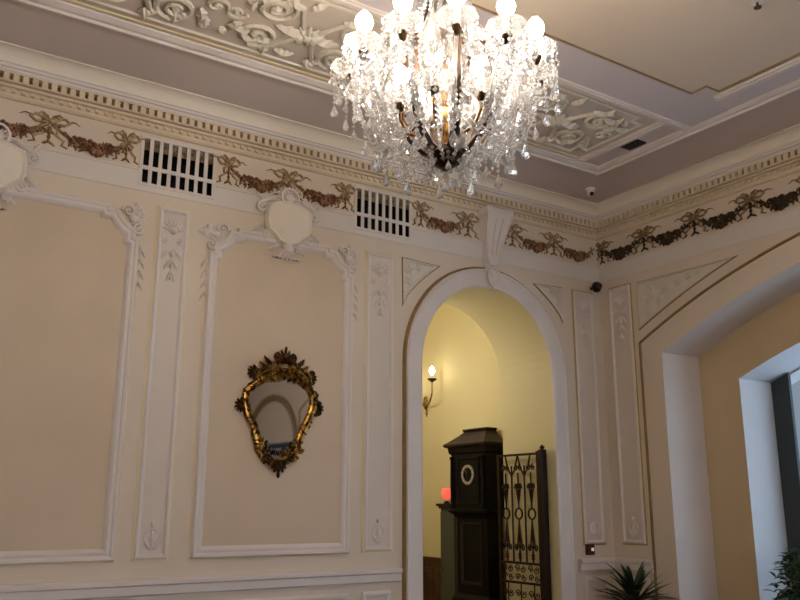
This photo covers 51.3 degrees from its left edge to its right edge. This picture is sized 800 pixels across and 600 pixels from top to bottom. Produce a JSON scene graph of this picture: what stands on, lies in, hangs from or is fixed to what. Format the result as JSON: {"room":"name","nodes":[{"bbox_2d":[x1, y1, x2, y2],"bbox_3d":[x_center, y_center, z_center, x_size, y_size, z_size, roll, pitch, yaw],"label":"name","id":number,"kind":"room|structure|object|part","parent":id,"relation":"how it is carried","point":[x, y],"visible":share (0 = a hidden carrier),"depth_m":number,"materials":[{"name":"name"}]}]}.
{"room":"hotel lobby","nodes":[
{"label":"hotel lobby","id":0,"kind":"room"},
{"bbox_2d":[0,97,615,599],"bbox_3d":[-1.079,0.828,6.809,10.080,4.523,0.750,9,-16,-32],"label":"wall","id":1,"kind":"structure","parent":0,"point":[519,347],"depth_m":6.81,"materials":[{"name":"beige paint"}]},
{"bbox_2d":[0,122,41,210],"bbox_3d":[-2.729,-0.917,5.600,0.619,0.650,0.097,9,-16,-32],"label":"cartouche","id":2,"kind":"object","parent":1,"relation":"attached to","point":[14,160],"visible":1,"depth_m":5.66,"materials":[{"name":"paint"}]},
{"bbox_2d":[0,119,45,138],"bbox_3d":[-2.704,-1.211,5.709,0.577,0.205,0.067,9,-16,-32],"label":"swag","id":3,"kind":"object","parent":1,"relation":"attached to","point":[21,128],"visible":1,"depth_m":5.75,"materials":[{"name":"brown paint"}]},
{"bbox_2d":[19,110,80,148],"bbox_3d":[-2.472,-1.210,5.880,0.412,0.254,0.037,9,-16,-32],"label":"ribbon bow","id":4,"kind":"object","parent":1,"relation":"attached to","point":[54,121],"visible":1,"depth_m":5.88,"materials":[{"name":"paint"}]},
{"bbox_2d":[0,185,145,566],"bbox_3d":[-2.769,0.376,5.288,2.185,2.541,0.060,9,-16,-32],"label":"wall panel","id":5,"kind":"object","parent":1,"relation":"attached to","point":[69,264],"visible":1,"depth_m":5.61,"materials":[{"name":"white paint"}]},
{"bbox_2d":[56,126,131,157],"bbox_3d":[-2.219,-1.134,6.018,0.598,0.205,0.067,9,-16,-32],"label":"swag","id":6,"kind":"object","parent":1,"relation":"attached to","point":[94,148],"visible":1,"depth_m":6.00,"materials":[{"name":"brown paint"}]},
{"bbox_2d":[108,129,146,164],"bbox_3d":[-2.021,-1.139,6.168,0.292,0.254,0.037,9,-16,-32],"label":"ribbon bow","id":7,"kind":"object","parent":1,"relation":"attached to","point":[131,136],"visible":1,"depth_m":6.17,"materials":[{"name":"paint"}]},
{"bbox_2d":[131,205,190,561],"bbox_3d":[-1.700,0.542,5.979,0.256,2.548,0.056,9,-16,-32],"label":"panel","id":8,"kind":"object","parent":1,"relation":"attached to","point":[157,445],"visible":1,"depth_m":5.96,"materials":[{"name":"white paint"}]},
{"bbox_2d":[138,134,216,199],"bbox_3d":[-1.734,-0.996,6.433,0.594,0.395,0.169,9,-16,-32],"label":"air vent","id":9,"kind":"object","parent":1,"relation":"in","point":[163,164],"visible":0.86,"depth_m":6.42,"materials":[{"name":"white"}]},
{"bbox_2d":[0,567,402,599],"bbox_3d":[-2.533,1.811,5.087,6.075,0.120,0.060,9,-16,-32],"label":"trim","id":10,"kind":"structure","parent":1,"relation":"attached to","point":[194,585],"depth_m":5.78,"materials":[{"name":"white paint"}]},
{"bbox_2d":[212,154,245,186],"bbox_3d":[-1.353,-1.032,6.595,0.292,0.254,0.037,9,-16,-32],"label":"ribbon bow","id":11,"kind":"object","parent":1,"relation":"attached to","point":[231,162],"visible":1,"depth_m":6.59,"materials":[{"name":"paint"}]},
{"bbox_2d":[228,165,286,193],"bbox_3d":[-1.140,-0.963,6.707,0.562,0.205,0.067,9,-16,-32],"label":"swag","id":12,"kind":"object","parent":1,"relation":"attached to","point":[269,185],"visible":1,"depth_m":6.68,"materials":[{"name":"brown paint"}]},
{"bbox_2d":[188,223,357,559],"bbox_3d":[-0.945,0.668,6.452,1.423,2.536,0.060,9,-16,-32],"label":"wall panel","id":13,"kind":"object","parent":1,"relation":"attached to","point":[257,304],"visible":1,"depth_m":6.43,"materials":[{"name":"white paint"}]},
{"bbox_2d":[234,346,323,477],"bbox_3d":[-0.913,0.850,6.402,0.755,1.017,0.081,9,-16,-32],"label":"gilt mirror","id":14,"kind":"object","parent":13,"relation":"attached to","point":[278,407],"visible":1,"depth_m":6.41,"materials":[{"name":"gold metal"}]},
{"bbox_3d":[-0.928,0.900,6.405,0.546,0.668,0.001,9,-16,-32],"label":"glass","id":15,"kind":"part","parent":14,"relation":"part of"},
{"bbox_3d":[-0.926,0.897,6.400,0.638,0.754,0.044,9,-16,-32],"label":"frame","id":16,"kind":"part","parent":14,"relation":"part of","materials":[{"name":"gold metal"}]},
{"bbox_2d":[252,186,320,261],"bbox_3d":[-0.900,-0.626,6.768,0.619,0.650,0.097,9,-16,-32],"label":"cartouche","id":17,"kind":"object","parent":1,"relation":"attached to","point":[290,223],"visible":1,"depth_m":6.73,"materials":[{"name":"paint"}]},
{"bbox_2d":[266,168,310,200],"bbox_3d":[-0.914,-0.963,6.875,0.412,0.254,0.037,9,-16,-32],"label":"ribbon bow","id":18,"kind":"object","parent":1,"relation":"attached to","point":[292,176],"visible":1,"depth_m":6.87,"materials":[{"name":"paint"}]},
{"bbox_2d":[294,181,350,206],"bbox_3d":[-0.663,-0.887,7.011,0.593,0.205,0.067,9,-16,-32],"label":"swag","id":19,"kind":"object","parent":1,"relation":"attached to","point":[326,200],"visible":1,"depth_m":6.99,"materials":[{"name":"brown paint"}]},
{"bbox_2d":[332,182,359,211],"bbox_3d":[-0.467,-0.891,7.160,0.292,0.254,0.037,9,-16,-32],"label":"ribbon bow","id":20,"kind":"object","parent":1,"relation":"attached to","point":[344,190],"visible":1,"depth_m":7.16,"materials":[{"name":"paint"}]},
{"bbox_2d":[361,250,393,552],"bbox_3d":[-0.173,0.802,6.949,0.292,2.503,0.056,9,-16,-32],"label":"panel","id":21,"kind":"object","parent":1,"relation":"attached to","point":[377,458],"visible":1,"depth_m":6.93,"materials":[{"name":"white paint"}]},
{"bbox_2d":[354,185,411,239],"bbox_3d":[-0.187,-0.750,7.421,0.599,0.395,0.169,9,-16,-32],"label":"air vent","id":22,"kind":"object","parent":1,"relation":"in","point":[376,211],"visible":0.89,"depth_m":7.42,"materials":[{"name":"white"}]},
{"bbox_2d":[0,68,799,240],"bbox_3d":[1.284,-2.276,2.474,8.580,0.168,10.109,9,-16,-32],"label":"trim","id":23,"kind":"structure","parent":1,"relation":"attached to","point":[14,86],"depth_m":7.04,"materials":[{"name":"paint"}]},
{"bbox_2d":[0,40,799,221],"bbox_3d":[1.284,-2.423,2.511,8.580,0.138,10.109,9,-16,-32],"label":"trim","id":24,"kind":"structure","parent":1,"relation":"attached to","point":[15,58],"depth_m":6.91,"materials":[{"name":"white paint"}]},
{"bbox_2d":[10,141,799,282],"bbox_3d":[1.283,-1.821,2.365,8.582,0.168,10.111,9,-16,-32],"label":"trim","id":25,"kind":"structure","parent":1,"relation":"attached to","point":[53,161],"depth_m":7.31,"materials":[{"name":"paint"}]},
{"bbox_2d":[407,200,433,227],"bbox_3d":[0.193,-0.787,7.581,0.292,0.254,0.037,9,-16,-32],"label":"ribbon bow","id":26,"kind":"object","parent":1,"relation":"attached to","point":[422,206],"visible":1,"depth_m":7.58,"materials":[{"name":"paint"}]},
{"bbox_2d":[402,257,439,305],"bbox_3d":[0.194,-0.137,7.435,0.425,0.447,0.022,9,-16,-32],"label":"spandrel panel","id":27,"kind":"object","parent":1,"relation":"attached to","point":[414,272],"visible":1,"depth_m":7.40,"materials":[{"name":"white paint"}]},
{"bbox_2d":[418,209,464,232],"bbox_3d":[0.393,-0.719,7.686,0.572,0.205,0.067,9,-16,-32],"label":"swag","id":28,"kind":"object","parent":1,"relation":"attached to","point":[445,227],"visible":1,"depth_m":7.66,"materials":[{"name":"brown paint"}]},
{"bbox_2d":[241,575,650,599],"bbox_3d":[-1.264,2.325,5.601,8.280,0.540,0.419,9,-16,-32],"label":"trim","id":29,"kind":"structure","parent":1,"relation":"attached to","point":[344,596],"depth_m":6.53,"materials":[{"name":"white paint"}]},
{"bbox_2d":[450,211,479,239],"bbox_3d":[0.644,-0.715,7.869,0.412,0.254,0.037,9,-16,-32],"label":"ribbon bow","id":30,"kind":"object","parent":1,"relation":"attached to","point":[469,217],"visible":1,"depth_m":7.86,"materials":[{"name":"paint"}]},
{"bbox_2d":[402,267,576,599],"bbox_3d":[0.837,1.455,7.464,1.928,3.627,0.045,9,-16,-32],"label":"trim","id":31,"kind":"structure","parent":1,"relation":"attached to","point":[447,285],"depth_m":7.51,"materials":[{"name":"white paint"}]},
{"bbox_2d":[478,205,514,291],"bbox_3d":[0.932,-0.473,7.923,0.334,0.810,0.165,9,-16,-32],"label":"keystone","id":32,"kind":"object","parent":1,"relation":"attached to","point":[495,223],"visible":1,"depth_m":7.92,"materials":[{"name":"white paint"}]},
{"bbox_2d":[504,223,527,248],"bbox_3d":[1.103,-0.642,8.163,0.412,0.254,0.037,9,-16,-32],"label":"ribbon bow","id":33,"kind":"object","parent":1,"relation":"attached to","point":[514,227],"visible":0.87,"depth_m":8.18,"materials":[{"name":"paint"}]},
{"bbox_2d":[497,445,551,599],"bbox_3d":[1.183,2.413,8.018,0.060,1.990,0.690,9,-16,-32],"label":"iron gate","id":34,"kind":"object","parent":1,"relation":"attached to","point":[544,563],"visible":1,"depth_m":8.00,"materials":[{"name":"black metal"}]},
{"bbox_3d":[1.359,2.350,7.758,0.060,1.990,0.050,9,-16,-32],"label":"hinge post","id":35,"kind":"part","parent":34,"relation":"part of","materials":[{"name":"metal"}]},
{"bbox_2d":[516,232,551,252],"bbox_3d":[1.344,-0.568,8.293,0.547,0.205,0.067,9,-16,-32],"label":"swag","id":36,"kind":"object","parent":1,"relation":"attached to","point":[539,247],"visible":1,"depth_m":8.27,"materials":[{"name":"brown paint"}]},
{"bbox_2d":[532,283,562,323],"bbox_3d":[1.470,0.030,8.257,0.389,0.379,0.020,9,-16,-32],"label":"spandrel panel","id":37,"kind":"object","parent":1,"relation":"attached to","point":[553,294],"visible":1,"depth_m":8.31,"materials":[{"name":"white paint"}]},
{"bbox_2d":[539,231,567,257],"bbox_3d":[1.563,-0.569,8.456,0.412,0.254,0.037,9,-16,-32],"label":"ribbon bow","id":38,"kind":"object","parent":1,"relation":"attached to","point":[554,239],"visible":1,"depth_m":8.45,"materials":[{"name":"paint"}]},
{"bbox_2d":[556,241,594,262],"bbox_3d":[1.811,-0.494,8.591,0.588,0.205,0.067,9,-16,-32],"label":"swag","id":39,"kind":"object","parent":1,"relation":"attached to","point":[578,256],"visible":1,"depth_m":8.57,"materials":[{"name":"brown paint"}]},
{"bbox_2d":[571,289,605,545],"bbox_3d":[1.873,1.125,8.256,0.303,2.508,0.056,9,-16,-32],"label":"panel","id":40,"kind":"object","parent":1,"relation":"attached to","point":[588,422],"visible":1,"depth_m":8.24,"materials":[{"name":"white paint"}]},
{"bbox_2d":[585,544,594,554],"bbox_3d":[1.805,2.365,7.899,0.100,0.100,0.045,9,-16,-32],"label":"wall control","id":41,"kind":"object","parent":1,"relation":"attached to","point":[589,548],"visible":1,"depth_m":7.88,"materials":[{"name":"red plastic"}]},
{"bbox_2d":[590,282,601,291],"bbox_3d":[2.025,-0.132,8.589,0.110,0.116,0.152,9,-16,-32],"label":"speaker","id":42,"kind":"object","parent":1,"relation":"attached to","point":[596,286],"visible":1,"depth_m":8.55},
{"bbox_2d":[578,557,653,573],"bbox_3d":[2.007,2.473,7.739,0.495,0.120,0.484,9,-16,-32],"label":"trim","id":43,"kind":"structure","parent":1,"relation":"attached to","point":[589,564],"depth_m":7.85,"materials":[{"name":"white paint"}]},
{"bbox_2d":[0,0,799,202],"bbox_3d":[1.861,-2.457,2.909,9.960,0.120,10.109,9,-16,-32],"label":"ceiling","id":44,"kind":"structure","parent":0,"point":[21,24],"depth_m":6.42,"materials":[{"name":"paint"}]},
{"bbox_2d":[75,0,655,156],"bbox_3d":[-0.821,-1.774,5.384,6.400,0.085,0.905,9,-16,-32],"label":"relief","id":45,"kind":"object","parent":44,"relation":"attached to","point":[307,36],"visible":0.54,"depth_m":5.53,"materials":[{"name":"paint"}]},
{"bbox_2d":[12,0,799,175],"bbox_3d":[1.226,-2.452,2.590,6.960,0.045,8.290,9,-16,-32],"label":"trim","id":46,"kind":"structure","parent":44,"relation":"attached to","point":[59,7],"depth_m":6.02,"materials":[{"name":"white paint"}]},
{"bbox_2d":[328,0,560,199],"bbox_3d":[0.206,-1.298,3.873,1.049,1.681,1.049,9,-16,-32],"label":"chandelier","id":47,"kind":"object","parent":44,"relation":"hanging from","point":[445,79],"visible":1,"depth_m":3.58,"materials":[{"name":"clear glass"}]},
{"bbox_3d":[-0.155,-1.202,3.606,0.080,0.113,0.078,9,-16,-32],"label":"bulb","id":48,"kind":"part","parent":47,"relation":"part of","materials":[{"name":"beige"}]},
{"bbox_3d":[-0.096,-0.861,3.748,0.277,0.325,0.022,1,-14,-3],"label":"arm","id":49,"kind":"part","parent":47,"relation":"part of","materials":[{"name":"clear glass"}]},
{"bbox_3d":[-0.065,-0.824,3.897,0.277,0.325,0.022,-7,-15,26],"label":"arm","id":50,"kind":"part","parent":47,"relation":"part of","materials":[{"name":"clear glass"}]},
{"bbox_3d":[-0.047,-0.896,3.604,0.277,0.325,0.022,9,-16,-32],"label":"arm","id":51,"kind":"part","parent":47,"relation":"part of","materials":[{"name":"clear glass"}]},
{"bbox_3d":[0.001,-1.008,3.752,0.080,0.113,0.078,9,-16,-32],"label":"bulb","id":52,"kind":"part","parent":47,"relation":"part of","materials":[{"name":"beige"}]},
{"bbox_3d":[0.012,-1.237,3.461,0.078,0.113,0.080,-7,-15,26],"label":"bulb","id":53,"kind":"part","parent":47,"relation":"part of","materials":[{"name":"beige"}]},
{"bbox_3d":[0.051,-0.791,3.712,0.118,0.151,0.016,3,-14,-13],"label":"arm","id":54,"kind":"part","parent":47,"relation":"part of","materials":[{"name":"gold metal"}]},
{"bbox_3d":[0.039,-0.796,4.010,0.022,0.325,0.277,9,-16,-32],"label":"arm","id":55,"kind":"part","parent":47,"relation":"part of","materials":[{"name":"clear glass"}]},
{"bbox_3d":[0.070,-0.920,3.503,0.022,0.325,0.277,-7,-15,26],"label":"arm","id":56,"kind":"part","parent":47,"relation":"part of","materials":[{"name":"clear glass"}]},
{"bbox_3d":[0.145,-1.044,3.604,0.080,0.113,0.078,9,-16,-32],"label":"bulb","id":57,"kind":"part","parent":47,"relation":"part of","materials":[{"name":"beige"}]},
{"bbox_3d":[0.160,-0.818,3.600,0.016,0.151,0.118,-4,-14,16],"label":"arm","id":58,"kind":"part","parent":47,"relation":"part of","materials":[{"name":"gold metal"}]},
{"bbox_3d":[0.206,-1.144,3.836,0.040,1.133,0.040,9,-16,-32],"label":"stem","id":59,"kind":"part","parent":47,"relation":"part of","materials":[{"name":"gold metal"}]},
{"bbox_3d":[0.223,-0.927,3.472,0.022,0.325,0.277,1,-14,-3],"label":"arm","id":60,"kind":"part","parent":47,"relation":"part of","materials":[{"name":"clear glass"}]},
{"bbox_3d":[0.231,-1.248,3.417,0.078,0.113,0.080,1,-14,-3],"label":"bulb","id":61,"kind":"part","parent":47,"relation":"part of","materials":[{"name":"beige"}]},
{"bbox_3d":[0.341,-0.791,4.027,0.022,0.325,0.277,-7,-15,26],"label":"arm","id":62,"kind":"part","parent":47,"relation":"part of","materials":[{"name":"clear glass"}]},
{"bbox_3d":[0.314,-0.809,3.635,0.016,0.151,0.118,13,-19,-42],"label":"arm","id":63,"kind":"part","parent":47,"relation":"part of","materials":[{"name":"gold metal"}]},
{"bbox_3d":[0.350,-1.032,3.651,0.080,0.113,0.078,9,-16,-32],"label":"bulb","id":64,"kind":"part","parent":47,"relation":"part of","materials":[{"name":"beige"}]},
{"bbox_3d":[0.371,-0.915,3.520,0.022,0.325,0.277,9,-16,-32],"label":"arm","id":65,"kind":"part","parent":47,"relation":"part of","materials":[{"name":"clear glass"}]},
{"bbox_3d":[0.458,-0.816,3.926,0.277,0.325,0.022,9,-16,-32],"label":"arm","id":66,"kind":"part","parent":47,"relation":"part of","materials":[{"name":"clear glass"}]},
{"bbox_3d":[0.444,-1.230,3.485,0.078,0.113,0.080,9,-16,-32],"label":"bulb","id":67,"kind":"part","parent":47,"relation":"part of","materials":[{"name":"beige glass"}]},
{"bbox_3d":[0.475,-0.887,3.633,0.277,0.325,0.022,-7,-15,26],"label":"arm","id":68,"kind":"part","parent":47,"relation":"part of","materials":[{"name":"clear glass"}]},
{"bbox_3d":[0.507,-0.851,3.782,0.277,0.325,0.022,1,-14,-3],"label":"arm","id":69,"kind":"part","parent":47,"relation":"part of","materials":[{"name":"clear glass"}]},
{"bbox_3d":[0.592,-1.190,3.647,0.080,0.113,0.078,-7,-15,26],"label":"bulb","id":70,"kind":"part","parent":47,"relation":"part of","materials":[{"name":"beige glass"}]},
{"bbox_2d":[330,0,690,131],"bbox_3d":[-0.446,-1.855,5.061,6.740,0.038,0.065,9,-16,-32],"label":"trim","id":71,"kind":"structure","parent":44,"relation":"attached to","point":[352,4],"depth_m":6.26,"materials":[{"name":"white paint"}]},
{"bbox_2d":[355,0,799,126],"bbox_3d":[1.508,-2.569,2.178,6.740,0.012,7.045,9,-16,-32],"label":"trim","id":72,"kind":"structure","parent":44,"relation":"attached to","point":[577,66],"depth_m":6.15,"materials":[{"name":"paint"}]},
{"bbox_2d":[585,187,594,196],"bbox_3d":[1.876,-1.055,8.199,0.096,0.088,0.102,9,-16,-32],"label":"security camera","id":73,"kind":"object","parent":44,"relation":"attached to","point":[590,190],"visible":1,"depth_m":8.17,"materials":[{"name":"white plastic"}]},
{"bbox_2d":[620,139,645,150],"bbox_3d":[2.005,-1.339,7.189,0.138,0.016,0.180,9,-16,-32],"label":"ceiling vent","id":74,"kind":"object","parent":44,"relation":"in","point":[634,144],"visible":0.97,"depth_m":7.18,"materials":[{"name":"black plastic"}]},
{"bbox_2d":[470,0,799,91],"bbox_3d":[1.500,-2.596,2.074,6.230,0.001,6.495,9,-16,-32],"label":"ceiling panel","id":75,"kind":"object","parent":44,"relation":"attached to","point":[688,45],"depth_m":5.49,"materials":[{"name":"paint"}]},
{"bbox_2d":[472,3,799,94],"bbox_3d":[1.500,-2.592,2.074,6.230,0.016,6.495,9,-16,-32],"label":"trim","id":76,"kind":"structure","parent":44,"relation":"attached to","point":[473,4],"depth_m":5.89,"materials":[{"name":"brown metal"}]},
{"bbox_2d":[581,56,799,161],"bbox_3d":[3.804,-2.028,4.315,0.080,0.034,7.825,9,-16,-32],"label":"trim","id":77,"kind":"structure","parent":44,"relation":"attached to","point":[795,62],"depth_m":6.29,"materials":[{"name":"white paint"}]},
{"bbox_2d":[750,0,763,9],"bbox_3d":[2.205,-1.822,5.141,0.080,0.050,0.080,9,-16,-32],"label":"sprinkler","id":78,"kind":"object","parent":44,"relation":"attached to","point":[756,3],"visible":1,"depth_m":5.14,"materials":[{"name":"white plastic"}]},
{"bbox_2d":[422,304,505,559],"bbox_3d":[0.698,1.638,9.842,0.100,4.400,2.541,9,-16,-32],"label":"wall","id":79,"kind":"structure","parent":0,"point":[467,392],"depth_m":9.97,"materials":[{"name":"yellow paint"}]},
{"bbox_2d":[422,366,436,416],"bbox_3d":[0.301,1.130,10.239,0.285,0.575,0.620,9,-16,-32],"label":"wall sconce","id":80,"kind":"object","parent":79,"relation":"attached to","point":[426,403],"visible":0.63,"depth_m":10.04,"materials":[{"name":"gold metal"}]},
{"bbox_3d":[0.351,1.152,10.204,0.027,0.276,0.452,2,-14,-8],"label":"arm","id":81,"kind":"part","parent":80,"relation":"part of","materials":[{"name":"gold metal"}]},
{"bbox_3d":[0.386,0.851,10.057,0.072,0.120,0.072,9,-16,-32],"label":"bulb","id":82,"kind":"part","parent":80,"relation":"part of","materials":[{"name":"beige glass"}]},
{"bbox_2d":[423,556,506,599],"bbox_3d":[0.625,3.359,9.387,0.050,0.840,2.521,9,-16,-32],"label":"wainscoting","id":83,"kind":"structure","parent":79,"relation":"attached to","point":[431,565],"depth_m":9.77,"materials":[{"name":"brown wood"}]},
{"bbox_2d":[597,171,799,599],"bbox_3d":[5.439,0.319,4.657,1.380,4.523,10.109,9,-16,-32],"label":"wall","id":84,"kind":"structure","parent":0,"point":[709,371],"depth_m":7.75,"materials":[{"name":"beige paint"}]},
{"bbox_2d":[596,240,613,264],"bbox_3d":[2.114,-0.496,8.746,0.037,0.254,0.343,9,-16,-32],"label":"ribbon bow","id":85,"kind":"object","parent":84,"relation":"attached to","point":[601,246],"visible":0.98,"depth_m":8.73,"materials":[{"name":"brown paint"}]},
{"bbox_2d":[598,237,642,260],"bbox_3d":[2.247,-0.518,8.518,0.071,0.220,0.612,9,-16,-32],"label":"swag","id":86,"kind":"object","parent":84,"relation":"attached to","point":[619,253],"visible":1,"depth_m":8.48},
{"bbox_2d":[608,283,647,545],"bbox_3d":[2.222,1.088,8.185,0.056,2.538,0.303,9,-16,-32],"label":"panel","id":87,"kind":"object","parent":84,"relation":"attached to","point":[626,400],"visible":1,"depth_m":8.16,"materials":[{"name":"white paint"}]},
{"bbox_2d":[627,225,660,254],"bbox_3d":[2.422,-0.607,8.291,0.037,0.254,0.446,9,-16,-32],"label":"ribbon bow","id":88,"kind":"object","parent":84,"relation":"attached to","point":[640,233],"visible":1,"depth_m":8.28,"materials":[{"name":"brown paint"}]},
{"bbox_2d":[644,220,693,245],"bbox_3d":[2.577,-0.636,8.031,0.071,0.220,0.612,9,-16,-32],"label":"swag","id":89,"kind":"object","parent":84,"relation":"attached to","point":[670,236],"visible":1,"depth_m":7.99},
{"bbox_2d":[636,255,737,330],"bbox_3d":[2.670,-0.050,7.782,0.033,0.488,1.156,9,-16,-32],"label":"spandrel panel","id":90,"kind":"object","parent":84,"relation":"attached to","point":[654,295],"visible":1,"depth_m":7.99,"materials":[{"name":"beige paint"}]},
{"bbox_2d":[675,208,712,238],"bbox_3d":[2.751,-0.725,7.804,0.037,0.254,0.446,9,-16,-32],"label":"ribbon bow","id":91,"kind":"object","parent":84,"relation":"attached to","point":[691,216],"visible":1,"depth_m":7.79,"materials":[{"name":"brown paint"}]},
{"bbox_2d":[638,232,799,599],"bbox_3d":[4.711,0.622,4.400,0.030,3.808,8.652,9,-16,-32],"label":"trim","id":92,"kind":"structure","parent":84,"relation":"attached to","point":[797,234],"depth_m":7.78,"materials":[{"name":"brown metal"}]},
{"bbox_2d":[695,202,748,229],"bbox_3d":[2.904,-0.754,7.548,0.071,0.220,0.602,9,-16,-32],"label":"swag","id":93,"kind":"object","parent":84,"relation":"attached to","point":[723,220],"visible":1,"depth_m":7.51},
{"bbox_2d":[728,188,772,221],"bbox_3d":[3.076,-0.842,7.325,0.037,0.254,0.446,9,-16,-32],"label":"ribbon bow","id":94,"kind":"object","parent":84,"relation":"attached to","point":[746,198],"visible":1,"depth_m":7.32,"materials":[{"name":"brown paint"}]},
{"bbox_2d":[751,187,799,211],"bbox_3d":[3.228,-0.870,7.069,0.071,0.220,0.602,9,-16,-32],"label":"swag","id":95,"kind":"object","parent":84,"relation":"attached to","point":[783,200],"visible":1,"depth_m":7.04},
{"bbox_2d":[771,367,799,599],"bbox_3d":[5.028,1.048,5.860,0.110,2.716,5.200,9,-16,-32],"label":"window","id":96,"kind":"structure","parent":84,"relation":"in","point":[785,396],"depth_m":7.84,"materials":[{"name":"glass"}]},
{"bbox_3d":[5.041,1.065,5.864,0.001,2.446,4.920,9,-16,-32],"label":"pane","id":97,"kind":"part","parent":96,"relation":"part of","materials":[{"name":"clear glass"}]},
{"bbox_2d":[788,176,799,202],"bbox_3d":[3.400,-0.958,6.846,0.037,0.254,0.446,9,-16,-32],"label":"ribbon bow","id":98,"kind":"object","parent":84,"relation":"attached to","point":[798,178],"visible":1,"depth_m":6.97,"materials":[{"name":"brown paint"}]},
{"bbox_3d":[1.643,2.069,2.124,9.960,0.100,10.859,9,-16,-32],"label":"floor","id":99,"kind":"structure","parent":0,"visible":0},
{"bbox_2d":[590,559,678,599],"bbox_3d":[2.030,2.771,7.248,0.735,0.974,0.772,9,-16,-32],"label":"dracaena plant","id":100,"kind":"object","parent":99,"relation":"on","point":[632,588],"visible":1,"depth_m":7.27,"materials":[{"name":"green plant"}]},
{"bbox_2d":[762,544,799,599],"bbox_3d":[3.314,2.545,6.670,0.682,1.143,0.672,9,-16,-32],"label":"ficus plant","id":101,"kind":"object","parent":99,"relation":"on","point":[787,593],"visible":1,"depth_m":6.74,"materials":[{"name":"green plant"}]},
{"bbox_3d":[-0.965,3.575,8.308,4.000,0.100,2.641,9,-16,-32],"label":"floor","id":102,"kind":"structure","parent":0,"visible":0},
{"bbox_2d":[436,504,457,599],"bbox_3d":[0.577,3.037,9.366,0.169,1.455,0.350,9,-16,-32],"label":"cabinet","id":103,"kind":"object","parent":102,"relation":"on","point":[449,554],"visible":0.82,"depth_m":9.35,"materials":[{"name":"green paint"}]},
{"bbox_3d":[0.580,2.358,9.533,0.165,0.055,0.350,9,-16,-32],"label":"cornice","id":104,"kind":"part","parent":103,"relation":"part of","materials":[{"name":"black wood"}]},
{"bbox_2d":[442,488,450,503],"bbox_3d":[0.540,2.264,9.633,0.120,0.175,0.120,9,-16,-32],"label":"lamp","id":105,"kind":"object","parent":103,"relation":"on","point":[445,491],"visible":0.94,"depth_m":9.60,"materials":[{"name":"red plastic"}]},
{"bbox_3d":[0.540,2.240,9.639,0.120,0.125,0.120,9,-16,-32],"label":"lamp shade","id":106,"kind":"part","parent":105,"relation":"part of","materials":[{"name":"red fabric"}]},
{"bbox_2d":[443,427,505,599],"bbox_3d":[0.813,2.521,8.955,0.320,2.265,0.740,9,-16,-32],"label":"clock","id":107,"kind":"object","parent":102,"relation":"on","point":[473,459],"visible":0.98,"depth_m":8.90,"materials":[{"name":"brown wood"}]},
{"bbox_3d":[0.764,2.700,8.878,0.016,0.640,0.360,9,-16,-32],"label":"trunk door","id":108,"kind":"part","parent":107,"relation":"part of","materials":[{"name":"brown wood"}]},
{"bbox_2d":[448,445,504,512],"bbox_3d":[0.831,1.965,9.102,0.280,0.695,0.660,9,-16,-32],"label":"hood","id":109,"kind":"object","parent":107,"relation":"attached to","point":[473,468],"depth_m":8.95,"materials":[{"name":"brown wood"}]}
]}

